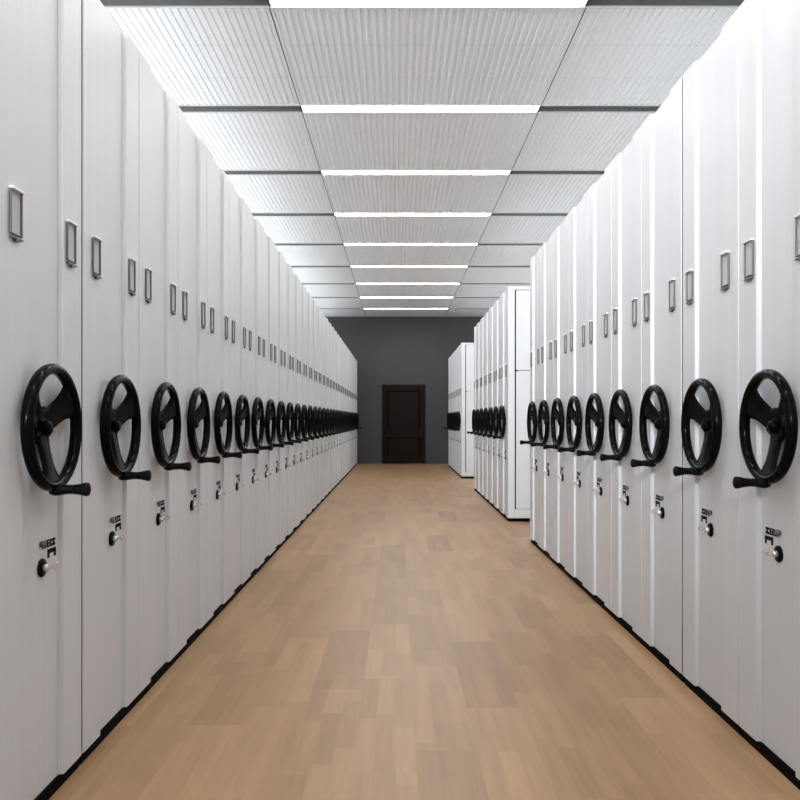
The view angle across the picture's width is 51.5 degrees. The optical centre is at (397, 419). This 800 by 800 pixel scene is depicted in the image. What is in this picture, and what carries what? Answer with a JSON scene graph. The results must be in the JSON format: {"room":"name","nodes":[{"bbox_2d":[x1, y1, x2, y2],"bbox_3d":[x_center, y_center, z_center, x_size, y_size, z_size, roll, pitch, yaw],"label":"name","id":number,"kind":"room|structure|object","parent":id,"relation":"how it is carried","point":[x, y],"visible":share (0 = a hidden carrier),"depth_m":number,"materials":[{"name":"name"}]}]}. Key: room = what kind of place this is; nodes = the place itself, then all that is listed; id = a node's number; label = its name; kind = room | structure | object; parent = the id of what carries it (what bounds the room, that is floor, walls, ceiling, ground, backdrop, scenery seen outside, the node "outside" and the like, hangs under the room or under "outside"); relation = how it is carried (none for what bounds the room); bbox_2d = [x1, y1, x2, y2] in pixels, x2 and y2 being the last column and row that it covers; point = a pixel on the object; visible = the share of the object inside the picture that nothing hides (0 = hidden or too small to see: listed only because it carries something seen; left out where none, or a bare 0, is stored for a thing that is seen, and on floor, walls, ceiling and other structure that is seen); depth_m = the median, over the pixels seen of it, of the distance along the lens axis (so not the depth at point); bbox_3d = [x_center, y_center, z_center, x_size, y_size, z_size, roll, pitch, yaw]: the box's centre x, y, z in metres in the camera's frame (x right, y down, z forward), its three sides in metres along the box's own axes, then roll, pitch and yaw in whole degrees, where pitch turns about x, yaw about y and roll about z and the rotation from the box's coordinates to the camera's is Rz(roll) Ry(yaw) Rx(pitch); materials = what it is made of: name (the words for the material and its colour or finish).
{"room":"archive storage room","nodes":[
{"label":"archive storage room","id":0,"kind":"room"},
{"bbox_2d":[325,312,483,463],"bbox_3d":[0.205,-0.840,21.000,6.410,3.899,0.200,0,0,0],"label":"wall","id":1,"kind":"structure","parent":0,"point":[386,350],"depth_m":20.90,"materials":[{"name":"grey paint"}]},
{"bbox_2d":[382,384,424,463],"bbox_3d":[0.145,0.115,20.875,1.080,1.990,0.050,0,0,0],"label":"door","id":2,"kind":"structure","parent":1,"relation":"in","point":[403,405],"depth_m":20.88,"materials":[{"name":"brown wood"}]},
{"bbox_2d":[106,8,738,316],"bbox_3d":[0.205,-2.699,7.700,6.410,0.221,26.800,0,0,0],"label":"ceiling","id":3,"kind":"structure","parent":0,"point":[197,56],"depth_m":7.10,"materials":[{"name":"white metal"}]},
{"bbox_2d":[100,0,268,7],"bbox_3d":[-1.806,-2.610,5.132,1.988,0.050,0.170,0,0,0],"label":"channel","id":4,"kind":"object","parent":3,"relation":"attached to","point":[106,3],"visible":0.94,"depth_m":5.20,"materials":[{"name":"grey metal"}]},
{"bbox_2d":[177,100,301,112],"bbox_3d":[-1.806,-2.610,6.915,1.988,0.050,0.170,0,0,0],"label":"channel","id":5,"kind":"object","parent":3,"relation":"attached to","point":[188,108],"visible":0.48,"depth_m":6.98,"materials":[{"name":"grey metal"}]},
{"bbox_2d":[221,167,320,174],"bbox_3d":[-1.806,-2.610,8.698,1.988,0.050,0.170,0,0,0],"label":"channel","id":6,"kind":"object","parent":3,"relation":"attached to","point":[241,171],"visible":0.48,"depth_m":8.77,"materials":[{"name":"grey metal"}]},
{"bbox_2d":[251,209,333,215],"bbox_3d":[-1.806,-2.610,10.481,1.988,0.050,0.170,0,0,0],"label":"channel","id":7,"kind":"object","parent":3,"relation":"attached to","point":[252,213],"visible":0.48,"depth_m":10.55,"materials":[{"name":"grey metal"}]},
{"bbox_2d":[275,241,342,245],"bbox_3d":[-1.806,-2.610,12.264,1.988,0.050,0.170,0,0,0],"label":"channel","id":8,"kind":"object","parent":3,"relation":"attached to","point":[276,244],"visible":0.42,"depth_m":12.33,"materials":[{"name":"grey metal"}]},
{"bbox_2d":[290,263,349,267],"bbox_3d":[-1.806,-2.610,14.047,1.988,0.050,0.170,0,0,0],"label":"channel","id":9,"kind":"object","parent":3,"relation":"attached to","point":[292,266],"visible":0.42,"depth_m":14.12,"materials":[{"name":"grey metal"}]},
{"bbox_2d":[301,283,355,284],"bbox_3d":[-1.806,-2.610,15.830,1.988,0.050,0.170,0,0,0],"label":"channel","id":10,"kind":"object","parent":3,"relation":"attached to","point":[301,283],"visible":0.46,"depth_m":15.90,"materials":[{"name":"grey metal"}]},
{"bbox_2d":[312,296,359,297],"bbox_3d":[-1.806,-2.610,17.613,1.988,0.050,0.170,0,0,0],"label":"channel","id":11,"kind":"object","parent":3,"relation":"attached to","point":[359,296],"visible":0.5,"depth_m":17.68,"materials":[{"name":"grey metal"}]},
{"bbox_2d":[320,308,362,308],"bbox_3d":[-1.806,-2.610,19.396,1.988,0.050,0.170,0,0,0],"label":"channel","id":12,"kind":"object","parent":3,"relation":"attached to","point":[320,308],"visible":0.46,"depth_m":19.47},
{"bbox_2d":[363,308,448,308],"bbox_3d":[0.188,-2.620,19.396,1.991,0.070,0.170,0,0,0],"label":"ceiling light","id":13,"kind":"object","parent":3,"relation":"attached to","point":[363,308],"visible":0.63,"depth_m":19.43,"materials":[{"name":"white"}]},
{"bbox_2d":[360,297,453,297],"bbox_3d":[0.188,-2.620,17.613,1.991,0.070,0.170,0,0,0],"label":"ceiling light","id":14,"kind":"object","parent":3,"relation":"attached to","point":[360,297],"visible":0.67,"depth_m":17.68,"materials":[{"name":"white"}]},
{"bbox_2d":[356,283,459,284],"bbox_3d":[0.188,-2.620,15.830,1.991,0.070,0.170,0,0,0],"label":"ceiling light","id":15,"kind":"object","parent":3,"relation":"attached to","point":[356,283],"visible":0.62,"depth_m":15.88,"materials":[{"name":"white plastic"}]},
{"bbox_2d":[356,283,458,283],"bbox_3d":[0.188,-2.609,15.830,1.963,0.020,0.134,0,0,0],"label":"diffuser","id":16,"kind":"object","parent":15,"relation":"attached to","point":[356,283],"depth_m":15.86,"materials":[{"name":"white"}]},
{"bbox_2d":[350,265,467,267],"bbox_3d":[0.188,-2.620,14.047,1.991,0.070,0.170,0,0,0],"label":"ceiling light","id":17,"kind":"object","parent":3,"relation":"attached to","point":[351,266],"visible":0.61,"depth_m":14.10,"materials":[{"name":"white plastic"}]},
{"bbox_2d":[351,266,466,266],"bbox_3d":[0.188,-2.609,14.047,1.963,0.020,0.134,0,0,0],"label":"diffuser","id":18,"kind":"object","parent":17,"relation":"attached to","point":[351,266],"depth_m":14.10,"materials":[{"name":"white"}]},
{"bbox_2d":[343,243,478,245],"bbox_3d":[0.188,-2.620,12.264,1.991,0.070,0.170,0,0,0],"label":"ceiling light","id":19,"kind":"object","parent":3,"relation":"attached to","point":[344,244],"visible":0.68,"depth_m":12.33,"materials":[{"name":"white plastic"}]},
{"bbox_2d":[345,244,476,244],"bbox_3d":[0.188,-2.609,12.264,1.963,0.020,0.134,0,0,0],"label":"diffuser","id":20,"kind":"object","parent":19,"relation":"attached to","point":[345,244],"depth_m":12.33,"materials":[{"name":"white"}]},
{"bbox_2d":[333,212,491,215],"bbox_3d":[0.188,-2.620,10.481,1.991,0.070,0.170,0,0,0],"label":"ceiling light","id":21,"kind":"object","parent":3,"relation":"attached to","point":[335,213],"visible":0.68,"depth_m":10.52,"materials":[{"name":"white plastic"}]},
{"bbox_2d":[335,213,490,214],"bbox_3d":[0.188,-2.609,10.481,1.963,0.020,0.134,0,0,0],"label":"diffuser","id":22,"kind":"object","parent":21,"relation":"attached to","point":[335,213],"depth_m":10.48,"materials":[{"name":"white plastic"}]},
{"bbox_2d":[320,169,511,174],"bbox_3d":[0.188,-2.620,8.698,1.991,0.070,0.170,0,0,0],"label":"ceiling light","id":23,"kind":"object","parent":3,"relation":"attached to","point":[323,171],"visible":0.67,"depth_m":8.73,"materials":[{"name":"white plastic"}]},
{"bbox_2d":[322,171,509,172],"bbox_3d":[0.188,-2.609,8.698,1.963,0.020,0.134,0,0,0],"label":"diffuser","id":24,"kind":"object","parent":23,"relation":"attached to","point":[322,171],"depth_m":8.70,"materials":[{"name":"white plastic"}]},
{"bbox_2d":[300,104,541,112],"bbox_3d":[0.188,-2.620,6.915,1.991,0.070,0.170,0,0,0],"label":"ceiling light","id":25,"kind":"object","parent":3,"relation":"attached to","point":[309,108],"visible":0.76,"depth_m":6.94,"materials":[{"name":"white plastic"}]},
{"bbox_2d":[302,106,538,110],"bbox_3d":[0.188,-2.609,6.915,1.963,0.020,0.134,0,0,0],"label":"diffuser","id":26,"kind":"object","parent":25,"relation":"attached to","point":[304,108],"depth_m":6.94,"materials":[{"name":"white plastic"}]},
{"bbox_2d":[267,0,589,7],"bbox_3d":[0.188,-2.620,5.132,1.991,0.070,0.170,0,0,0],"label":"ceiling light","id":27,"kind":"object","parent":3,"relation":"attached to","point":[272,3],"visible":1,"depth_m":5.18,"materials":[{"name":"white plastic"}]},
{"bbox_2d":[270,0,585,4],"bbox_3d":[0.188,-2.609,5.132,1.963,0.020,0.134,0,0,0],"label":"diffuser","id":28,"kind":"object","parent":27,"relation":"attached to","point":[272,2],"depth_m":5.17,"materials":[{"name":"white plastic"}]},
{"bbox_2d":[449,306,489,308],"bbox_3d":[2.199,-2.610,19.396,2.023,0.050,0.170,0,0,0],"label":"channel","id":29,"kind":"object","parent":3,"relation":"attached to","point":[449,306],"visible":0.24,"depth_m":19.47,"materials":[{"name":"grey metal"}]},
{"bbox_2d":[454,295,499,297],"bbox_3d":[2.199,-2.610,17.613,2.023,0.050,0.170,0,0,0],"label":"channel","id":30,"kind":"object","parent":3,"relation":"attached to","point":[454,295],"visible":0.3,"depth_m":17.68,"materials":[{"name":"grey metal"}]},
{"bbox_2d":[460,282,529,284],"bbox_3d":[2.199,-2.610,15.830,2.023,0.050,0.170,0,0,0],"label":"channel","id":31,"kind":"object","parent":3,"relation":"attached to","point":[460,282],"visible":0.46,"depth_m":15.90,"materials":[{"name":"grey metal"}]},
{"bbox_2d":[468,263,529,267],"bbox_3d":[2.199,-2.610,14.047,2.023,0.050,0.170,0,0,0],"label":"channel","id":32,"kind":"object","parent":3,"relation":"attached to","point":[470,266],"visible":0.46,"depth_m":14.12,"materials":[{"name":"grey metal"}]},
{"bbox_2d":[478,241,543,245],"bbox_3d":[2.199,-2.610,12.264,2.023,0.050,0.170,0,0,0],"label":"channel","id":33,"kind":"object","parent":3,"relation":"attached to","point":[479,244],"visible":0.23,"depth_m":12.33,"materials":[{"name":"grey metal"}]},
{"bbox_2d":[491,210,567,215],"bbox_3d":[2.199,-2.610,10.481,2.023,0.050,0.170,0,0,0],"label":"channel","id":34,"kind":"object","parent":3,"relation":"attached to","point":[494,213],"visible":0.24,"depth_m":10.55,"materials":[{"name":"grey metal"}]},
{"bbox_2d":[510,166,604,174],"bbox_3d":[2.199,-2.610,8.698,2.023,0.050,0.170,0,0,0],"label":"channel","id":35,"kind":"object","parent":3,"relation":"attached to","point":[515,171],"visible":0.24,"depth_m":8.77,"materials":[{"name":"grey metal"}]},
{"bbox_2d":[539,100,660,112],"bbox_3d":[2.199,-2.610,6.915,2.023,0.050,0.170,0,0,0],"label":"channel","id":36,"kind":"object","parent":3,"relation":"attached to","point":[545,108],"visible":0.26,"depth_m":6.98,"materials":[{"name":"grey metal"}]},
{"bbox_2d":[587,0,744,7],"bbox_3d":[2.199,-2.610,5.132,2.023,0.050,0.170,0,0,0],"label":"channel","id":37,"kind":"object","parent":3,"relation":"attached to","point":[592,3],"visible":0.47,"depth_m":5.20,"materials":[{"name":"grey metal"}]},
{"bbox_2d":[49,464,799,799],"bbox_3d":[0.205,1.163,7.700,6.410,0.105,26.800,0,0,0],"label":"floor","id":38,"kind":"structure","parent":0,"point":[410,639],"depth_m":3.45,"materials":[{"name":"laminate"}]},
{"bbox_2d":[0,0,90,799],"bbox_3d":[-1.436,-0.168,2.370,1.112,2.555,0.573,0,0,0],"label":"shelving unit","id":39,"kind":"object","parent":38,"relation":"on","point":[41,487],"visible":1,"depth_m":2.38,"materials":[{"name":"grey metal"}]},
{"bbox_2d":[79,0,151,763],"bbox_3d":[-1.436,-0.168,2.951,1.112,2.555,0.582,0,0,0],"label":"shelving unit","id":40,"kind":"object","parent":38,"relation":"on","point":[110,406],"visible":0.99,"depth_m":2.94,"materials":[{"name":"grey metal"}]},
{"bbox_2d":[137,50,191,702],"bbox_3d":[-1.436,-0.168,3.531,1.112,2.555,0.576,0,0,0],"label":"shelving unit","id":41,"kind":"object","parent":38,"relation":"on","point":[159,403],"visible":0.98,"depth_m":3.52,"materials":[{"name":"grey metal"}]},
{"bbox_2d":[176,106,220,659],"bbox_3d":[-1.436,-0.168,4.108,1.112,2.555,0.576,0,0,0],"label":"shelving unit","id":42,"kind":"object","parent":38,"relation":"on","point":[192,151],"visible":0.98,"depth_m":4.11,"materials":[{"name":"grey metal"}]},
{"bbox_2d":[205,148,241,628],"bbox_3d":[-1.436,-0.168,4.686,1.112,2.555,0.573,0,0,0],"label":"shelving unit","id":43,"kind":"object","parent":38,"relation":"on","point":[221,417],"visible":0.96,"depth_m":4.70,"materials":[{"name":"grey metal"}]},
{"bbox_2d":[228,179,258,603],"bbox_3d":[-1.436,-0.168,5.263,1.112,2.555,0.573,0,0,0],"label":"shelving unit","id":44,"kind":"object","parent":38,"relation":"on","point":[237,205],"visible":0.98,"depth_m":5.33,"materials":[{"name":"grey metal"}]},
{"bbox_2d":[245,205,272,584],"bbox_3d":[-1.436,-0.168,5.840,1.112,2.555,0.573,0,0,0],"label":"shelving unit","id":45,"kind":"object","parent":38,"relation":"on","point":[256,407],"visible":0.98,"depth_m":5.91,"materials":[{"name":"grey metal"}]},
{"bbox_2d":[260,225,283,568],"bbox_3d":[-1.436,-0.168,6.418,1.112,2.555,0.573,0,0,0],"label":"shelving unit","id":46,"kind":"object","parent":38,"relation":"on","point":[266,242],"visible":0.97,"depth_m":6.49,"materials":[{"name":"grey metal"}]},
{"bbox_2d":[272,242,293,555],"bbox_3d":[-1.436,-0.168,6.995,1.112,2.555,0.573,0,0,0],"label":"shelving unit","id":47,"kind":"object","parent":38,"relation":"on","point":[277,255],"visible":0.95,"depth_m":7.08,"materials":[{"name":"grey metal"}]},
{"bbox_2d":[282,256,301,544],"bbox_3d":[-1.436,-0.168,7.572,1.112,2.555,0.573,0,0,0],"label":"shelving unit","id":48,"kind":"object","parent":38,"relation":"on","point":[289,409],"visible":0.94,"depth_m":7.65,"materials":[{"name":"grey metal"}]},
{"bbox_2d":[290,267,307,536],"bbox_3d":[-1.436,-0.168,8.149,1.112,2.555,0.573,0,0,0],"label":"shelving unit","id":49,"kind":"object","parent":38,"relation":"on","point":[294,278],"visible":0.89,"depth_m":8.24,"materials":[{"name":"grey metal"}]},
{"bbox_2d":[298,277,313,527],"bbox_3d":[-1.436,-0.168,8.726,1.112,2.555,0.573,0,0,0],"label":"shelving unit","id":50,"kind":"object","parent":38,"relation":"on","point":[301,288],"visible":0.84,"depth_m":8.84,"materials":[{"name":"grey metal"}]},
{"bbox_2d":[304,287,319,520],"bbox_3d":[-1.436,-0.168,9.303,1.112,2.555,0.573,0,0,0],"label":"shelving unit","id":51,"kind":"object","parent":38,"relation":"on","point":[307,295],"visible":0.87,"depth_m":9.43,"materials":[{"name":"grey metal"}]},
{"bbox_2d":[310,295,323,514],"bbox_3d":[-1.436,-0.168,9.880,1.112,2.555,0.573,0,0,0],"label":"shelving unit","id":52,"kind":"object","parent":38,"relation":"on","point":[312,302],"visible":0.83,"depth_m":9.98,"materials":[{"name":"grey metal"}]},
{"bbox_2d":[315,302,327,508],"bbox_3d":[-1.436,-0.168,10.457,1.112,2.555,0.573,0,0,0],"label":"shelving unit","id":53,"kind":"object","parent":38,"relation":"on","point":[317,308],"visible":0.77,"depth_m":10.59,"materials":[{"name":"grey metal"}]},
{"bbox_2d":[319,309,331,504],"bbox_3d":[-1.436,-0.168,11.034,1.112,2.555,0.573,0,0,0],"label":"shelving unit","id":54,"kind":"object","parent":38,"relation":"on","point":[321,313],"visible":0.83,"depth_m":11.15,"materials":[{"name":"grey metal"}]},
{"bbox_2d":[323,315,334,500],"bbox_3d":[-1.436,-0.168,11.611,1.112,2.555,0.573,0,0,0],"label":"shelving unit","id":55,"kind":"object","parent":38,"relation":"on","point":[325,318],"visible":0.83,"depth_m":11.75,"materials":[{"name":"grey metal"}]},
{"bbox_2d":[327,319,337,495],"bbox_3d":[-1.436,-0.168,12.188,1.112,2.555,0.573,0,0,0],"label":"shelving unit","id":56,"kind":"object","parent":38,"relation":"on","point":[328,323],"visible":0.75,"depth_m":12.28,"materials":[{"name":"grey metal"}]},
{"bbox_2d":[330,326,340,492],"bbox_3d":[-1.436,-0.168,12.764,1.112,2.555,0.573,0,0,0],"label":"shelving unit","id":57,"kind":"object","parent":38,"relation":"on","point":[332,328],"visible":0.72,"depth_m":12.90,"materials":[{"name":"grey metal"}]},
{"bbox_2d":[333,330,342,489],"bbox_3d":[-1.436,-0.168,13.341,1.112,2.555,0.573,0,0,0],"label":"shelving unit","id":58,"kind":"object","parent":38,"relation":"on","point":[335,382],"visible":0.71,"depth_m":13.44,"materials":[{"name":"grey metal"}]},
{"bbox_2d":[336,332,345,485],"bbox_3d":[-1.436,-0.168,13.918,1.112,2.555,0.573,0,0,0],"label":"shelving unit","id":59,"kind":"object","parent":38,"relation":"on","point":[337,335],"visible":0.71,"depth_m":14.06,"materials":[{"name":"grey metal"}]},
{"bbox_2d":[338,336,347,483],"bbox_3d":[-1.436,-0.168,14.495,1.112,2.555,0.573,0,0,0],"label":"shelving unit","id":60,"kind":"object","parent":38,"relation":"on","point":[340,385],"visible":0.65,"depth_m":14.48,"materials":[{"name":"grey metal"}]},
{"bbox_2d":[341,339,349,480],"bbox_3d":[-1.436,-0.168,15.072,1.112,2.555,0.573,0,0,0],"label":"shelving unit","id":61,"kind":"object","parent":38,"relation":"on","point":[342,386],"visible":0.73,"depth_m":15.03,"materials":[{"name":"grey metal"}]},
{"bbox_2d":[343,342,350,478],"bbox_3d":[-1.436,-0.168,15.649,1.112,2.555,0.573,0,0,0],"label":"shelving unit","id":62,"kind":"object","parent":38,"relation":"on","point":[344,394],"visible":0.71,"depth_m":15.63,"materials":[{"name":"grey metal"}]},
{"bbox_2d":[345,345,352,476],"bbox_3d":[-1.436,-0.168,16.227,1.112,2.555,0.573,0,0,0],"label":"shelving unit","id":63,"kind":"object","parent":38,"relation":"on","point":[345,345],"visible":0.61,"depth_m":16.21,"materials":[{"name":"grey metal"}]},
{"bbox_2d":[347,347,354,473],"bbox_3d":[-1.436,-0.168,16.803,1.112,2.555,0.573,0,0,0],"label":"shelving unit","id":64,"kind":"object","parent":38,"relation":"on","point":[348,440],"visible":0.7,"depth_m":16.77,"materials":[{"name":"grey metal"}]},
{"bbox_2d":[348,351,355,472],"bbox_3d":[-1.436,-0.168,17.381,1.112,2.555,0.573,0,0,0],"label":"shelving unit","id":65,"kind":"object","parent":38,"relation":"on","point":[349,351],"visible":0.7,"depth_m":17.52,"materials":[{"name":"grey metal"}]},
{"bbox_2d":[350,352,356,470],"bbox_3d":[-1.436,-0.168,17.957,1.112,2.555,0.573,0,0,0],"label":"shelving unit","id":66,"kind":"object","parent":38,"relation":"on","point":[350,352],"visible":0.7,"depth_m":17.96,"materials":[{"name":"grey metal"}]},
{"bbox_2d":[352,355,358,468],"bbox_3d":[-1.436,-0.168,18.535,1.112,2.555,0.573,0,0,0],"label":"shelving unit","id":67,"kind":"object","parent":38,"relation":"on","point":[352,355],"visible":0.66,"depth_m":18.68,"materials":[{"name":"grey metal"}]},
{"bbox_2d":[353,356,359,467],"bbox_3d":[-1.436,-0.168,19.111,1.112,2.555,0.573,0,0,0],"label":"shelving unit","id":68,"kind":"object","parent":38,"relation":"on","point":[353,356],"visible":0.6,"depth_m":19.00,"materials":[{"name":"grey metal"}]},
{"bbox_2d":[354,359,360,466],"bbox_3d":[-1.436,-0.168,19.689,1.112,2.555,0.573,0,0,0],"label":"shelving unit","id":69,"kind":"object","parent":38,"relation":"on","point":[355,359],"visible":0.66,"depth_m":19.83,"materials":[{"name":"grey metal"}]},
{"bbox_2d":[356,361,361,464],"bbox_3d":[-1.436,-0.168,20.265,1.112,2.555,0.573,0,0,0],"label":"shelving unit","id":70,"kind":"object","parent":38,"relation":"on","point":[356,361],"visible":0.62,"depth_m":20.41,"materials":[{"name":"grey metal"}]},
{"bbox_2d":[444,358,449,466],"bbox_3d":[1.619,-0.168,19.381,1.112,2.555,0.570,0,0,0],"label":"shelving unit","id":71,"kind":"object","parent":38,"relation":"on","point":[448,358],"visible":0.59,"depth_m":19.52,"materials":[{"name":"grey metal"}]},
{"bbox_2d":[445,355,451,468],"bbox_3d":[1.619,-0.168,18.807,1.112,2.555,0.570,0,0,0],"label":"shelving unit","id":72,"kind":"object","parent":38,"relation":"on","point":[451,355],"visible":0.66,"depth_m":18.81,"materials":[{"name":"grey metal"}]},
{"bbox_2d":[446,354,453,470],"bbox_3d":[1.619,-0.168,18.233,1.112,2.555,0.570,0,0,0],"label":"shelving unit","id":73,"kind":"object","parent":38,"relation":"on","point":[452,354],"visible":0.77,"depth_m":18.37,"materials":[{"name":"grey metal"}]},
{"bbox_2d":[448,352,454,471],"bbox_3d":[1.619,-0.168,17.659,1.112,2.555,0.570,0,0,0],"label":"shelving unit","id":74,"kind":"object","parent":38,"relation":"on","point":[453,352],"visible":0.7,"depth_m":17.79,"materials":[{"name":"grey metal"}]},
{"bbox_2d":[450,350,456,472],"bbox_3d":[1.619,-0.168,17.085,1.112,2.555,0.570,0,0,0],"label":"shelving unit","id":75,"kind":"object","parent":38,"relation":"on","point":[455,350],"visible":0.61,"depth_m":17.18,"materials":[{"name":"grey metal"}]},
{"bbox_2d":[451,347,459,475],"bbox_3d":[1.619,-0.168,16.511,1.112,2.555,0.570,0,0,0],"label":"shelving unit","id":76,"kind":"object","parent":38,"relation":"on","point":[456,413],"visible":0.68,"depth_m":16.61,"materials":[{"name":"grey metal"}]},
{"bbox_2d":[453,343,473,477],"bbox_3d":[1.619,-0.168,15.924,1.112,2.555,0.596,0,0,0],"label":"shelving unit","id":77,"kind":"object","parent":38,"relation":"on","point":[466,350],"visible":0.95,"depth_m":15.63,"materials":[{"name":"grey metal"}]},
{"bbox_2d":[467,323,477,492],"bbox_3d":[1.619,-0.168,12.761,1.112,2.555,0.570,0,0,0],"label":"shelving unit","id":78,"kind":"object","parent":38,"relation":"on","point":[476,327],"visible":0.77,"depth_m":12.80,"materials":[{"name":"grey metal"}]},
{"bbox_2d":[470,320,481,496],"bbox_3d":[1.619,-0.168,12.187,1.112,2.555,0.570,0,0,0],"label":"shelving unit","id":79,"kind":"object","parent":38,"relation":"on","point":[479,323],"visible":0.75,"depth_m":12.33,"materials":[{"name":"grey metal"}]},
{"bbox_2d":[474,314,485,499],"bbox_3d":[1.619,-0.168,11.613,1.112,2.555,0.570,0,0,0],"label":"shelving unit","id":80,"kind":"object","parent":38,"relation":"on","point":[483,320],"visible":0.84,"depth_m":11.75,"materials":[{"name":"grey metal"}]},
{"bbox_2d":[478,309,490,504],"bbox_3d":[1.619,-0.168,11.039,1.112,2.555,0.570,0,0,0],"label":"shelving unit","id":81,"kind":"object","parent":38,"relation":"on","point":[485,414],"visible":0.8,"depth_m":11.11,"materials":[{"name":"grey metal"}]},
{"bbox_2d":[482,302,495,508],"bbox_3d":[1.619,-0.168,10.465,1.112,2.555,0.570,0,0,0],"label":"shelving unit","id":82,"kind":"object","parent":38,"relation":"on","point":[493,308],"visible":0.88,"depth_m":10.53,"materials":[{"name":"grey metal"}]},
{"bbox_2d":[487,296,501,514],"bbox_3d":[1.619,-0.168,9.891,1.112,2.555,0.570,0,0,0],"label":"shelving unit","id":83,"kind":"object","parent":38,"relation":"on","point":[498,302],"visible":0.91,"depth_m":10.00,"materials":[{"name":"grey metal"}]},
{"bbox_2d":[493,286,529,521],"bbox_3d":[1.619,-0.168,9.304,1.112,2.555,0.596,0,0,0],"label":"shelving unit","id":84,"kind":"object","parent":38,"relation":"on","point":[515,301],"visible":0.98,"depth_m":9.01,"materials":[{"name":"grey metal"}]},
{"bbox_2d":[520,247,541,551],"bbox_3d":[1.619,-0.168,7.232,1.112,2.555,0.570,0,0,0],"label":"shelving unit","id":85,"kind":"object","parent":38,"relation":"on","point":[535,262],"visible":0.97,"depth_m":7.30,"materials":[{"name":"grey metal"}]},
{"bbox_2d":[530,231,554,563],"bbox_3d":[1.619,-0.168,6.658,1.112,2.555,0.570,0,0,0],"label":"shelving unit","id":86,"kind":"object","parent":38,"relation":"on","point":[547,249],"visible":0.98,"depth_m":6.68,"materials":[{"name":"grey metal"}]},
{"bbox_2d":[543,213,569,577],"bbox_3d":[1.619,-0.168,6.084,1.112,2.555,0.570,0,0,0],"label":"shelving unit","id":87,"kind":"object","parent":38,"relation":"on","point":[561,234],"visible":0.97,"depth_m":6.15,"materials":[{"name":"grey metal"}]},
{"bbox_2d":[558,190,588,594],"bbox_3d":[1.619,-0.168,5.510,1.112,2.555,0.570,0,0,0],"label":"shelving unit","id":88,"kind":"object","parent":38,"relation":"on","point":[578,216],"visible":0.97,"depth_m":5.57,"materials":[{"name":"grey metal"}]},
{"bbox_2d":[576,162,612,616],"bbox_3d":[1.619,-0.168,4.936,1.112,2.555,0.570,0,0,0],"label":"shelving unit","id":89,"kind":"object","parent":38,"relation":"on","point":[599,193],"visible":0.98,"depth_m":4.96,"materials":[{"name":"grey metal"}]},
{"bbox_2d":[600,125,642,644],"bbox_3d":[1.619,-0.168,4.362,1.112,2.555,0.570,0,0,0],"label":"shelving unit","id":90,"kind":"object","parent":38,"relation":"on","point":[624,411],"visible":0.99,"depth_m":4.36,"materials":[{"name":"grey metal"}]},
{"bbox_2d":[630,77,684,681],"bbox_3d":[1.619,-0.168,3.781,1.112,2.555,0.584,0,0,0],"label":"shelving unit","id":91,"kind":"object","parent":38,"relation":"on","point":[662,131],"visible":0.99,"depth_m":3.79,"materials":[{"name":"grey metal"}]},
{"bbox_2d":[673,9,740,734],"bbox_3d":[1.619,-0.168,3.202,1.112,2.555,0.570,0,0,0],"label":"shelving unit","id":92,"kind":"object","parent":38,"relation":"on","point":[710,409],"visible":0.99,"depth_m":3.19,"materials":[{"name":"grey metal"}]},
{"bbox_2d":[732,0,799,789],"bbox_3d":[1.619,-0.168,2.628,1.112,2.555,0.570,0,0,0],"label":"shelving unit","id":93,"kind":"object","parent":38,"relation":"on","point":[768,481],"visible":1,"depth_m":2.70,"materials":[{"name":"grey metal"}]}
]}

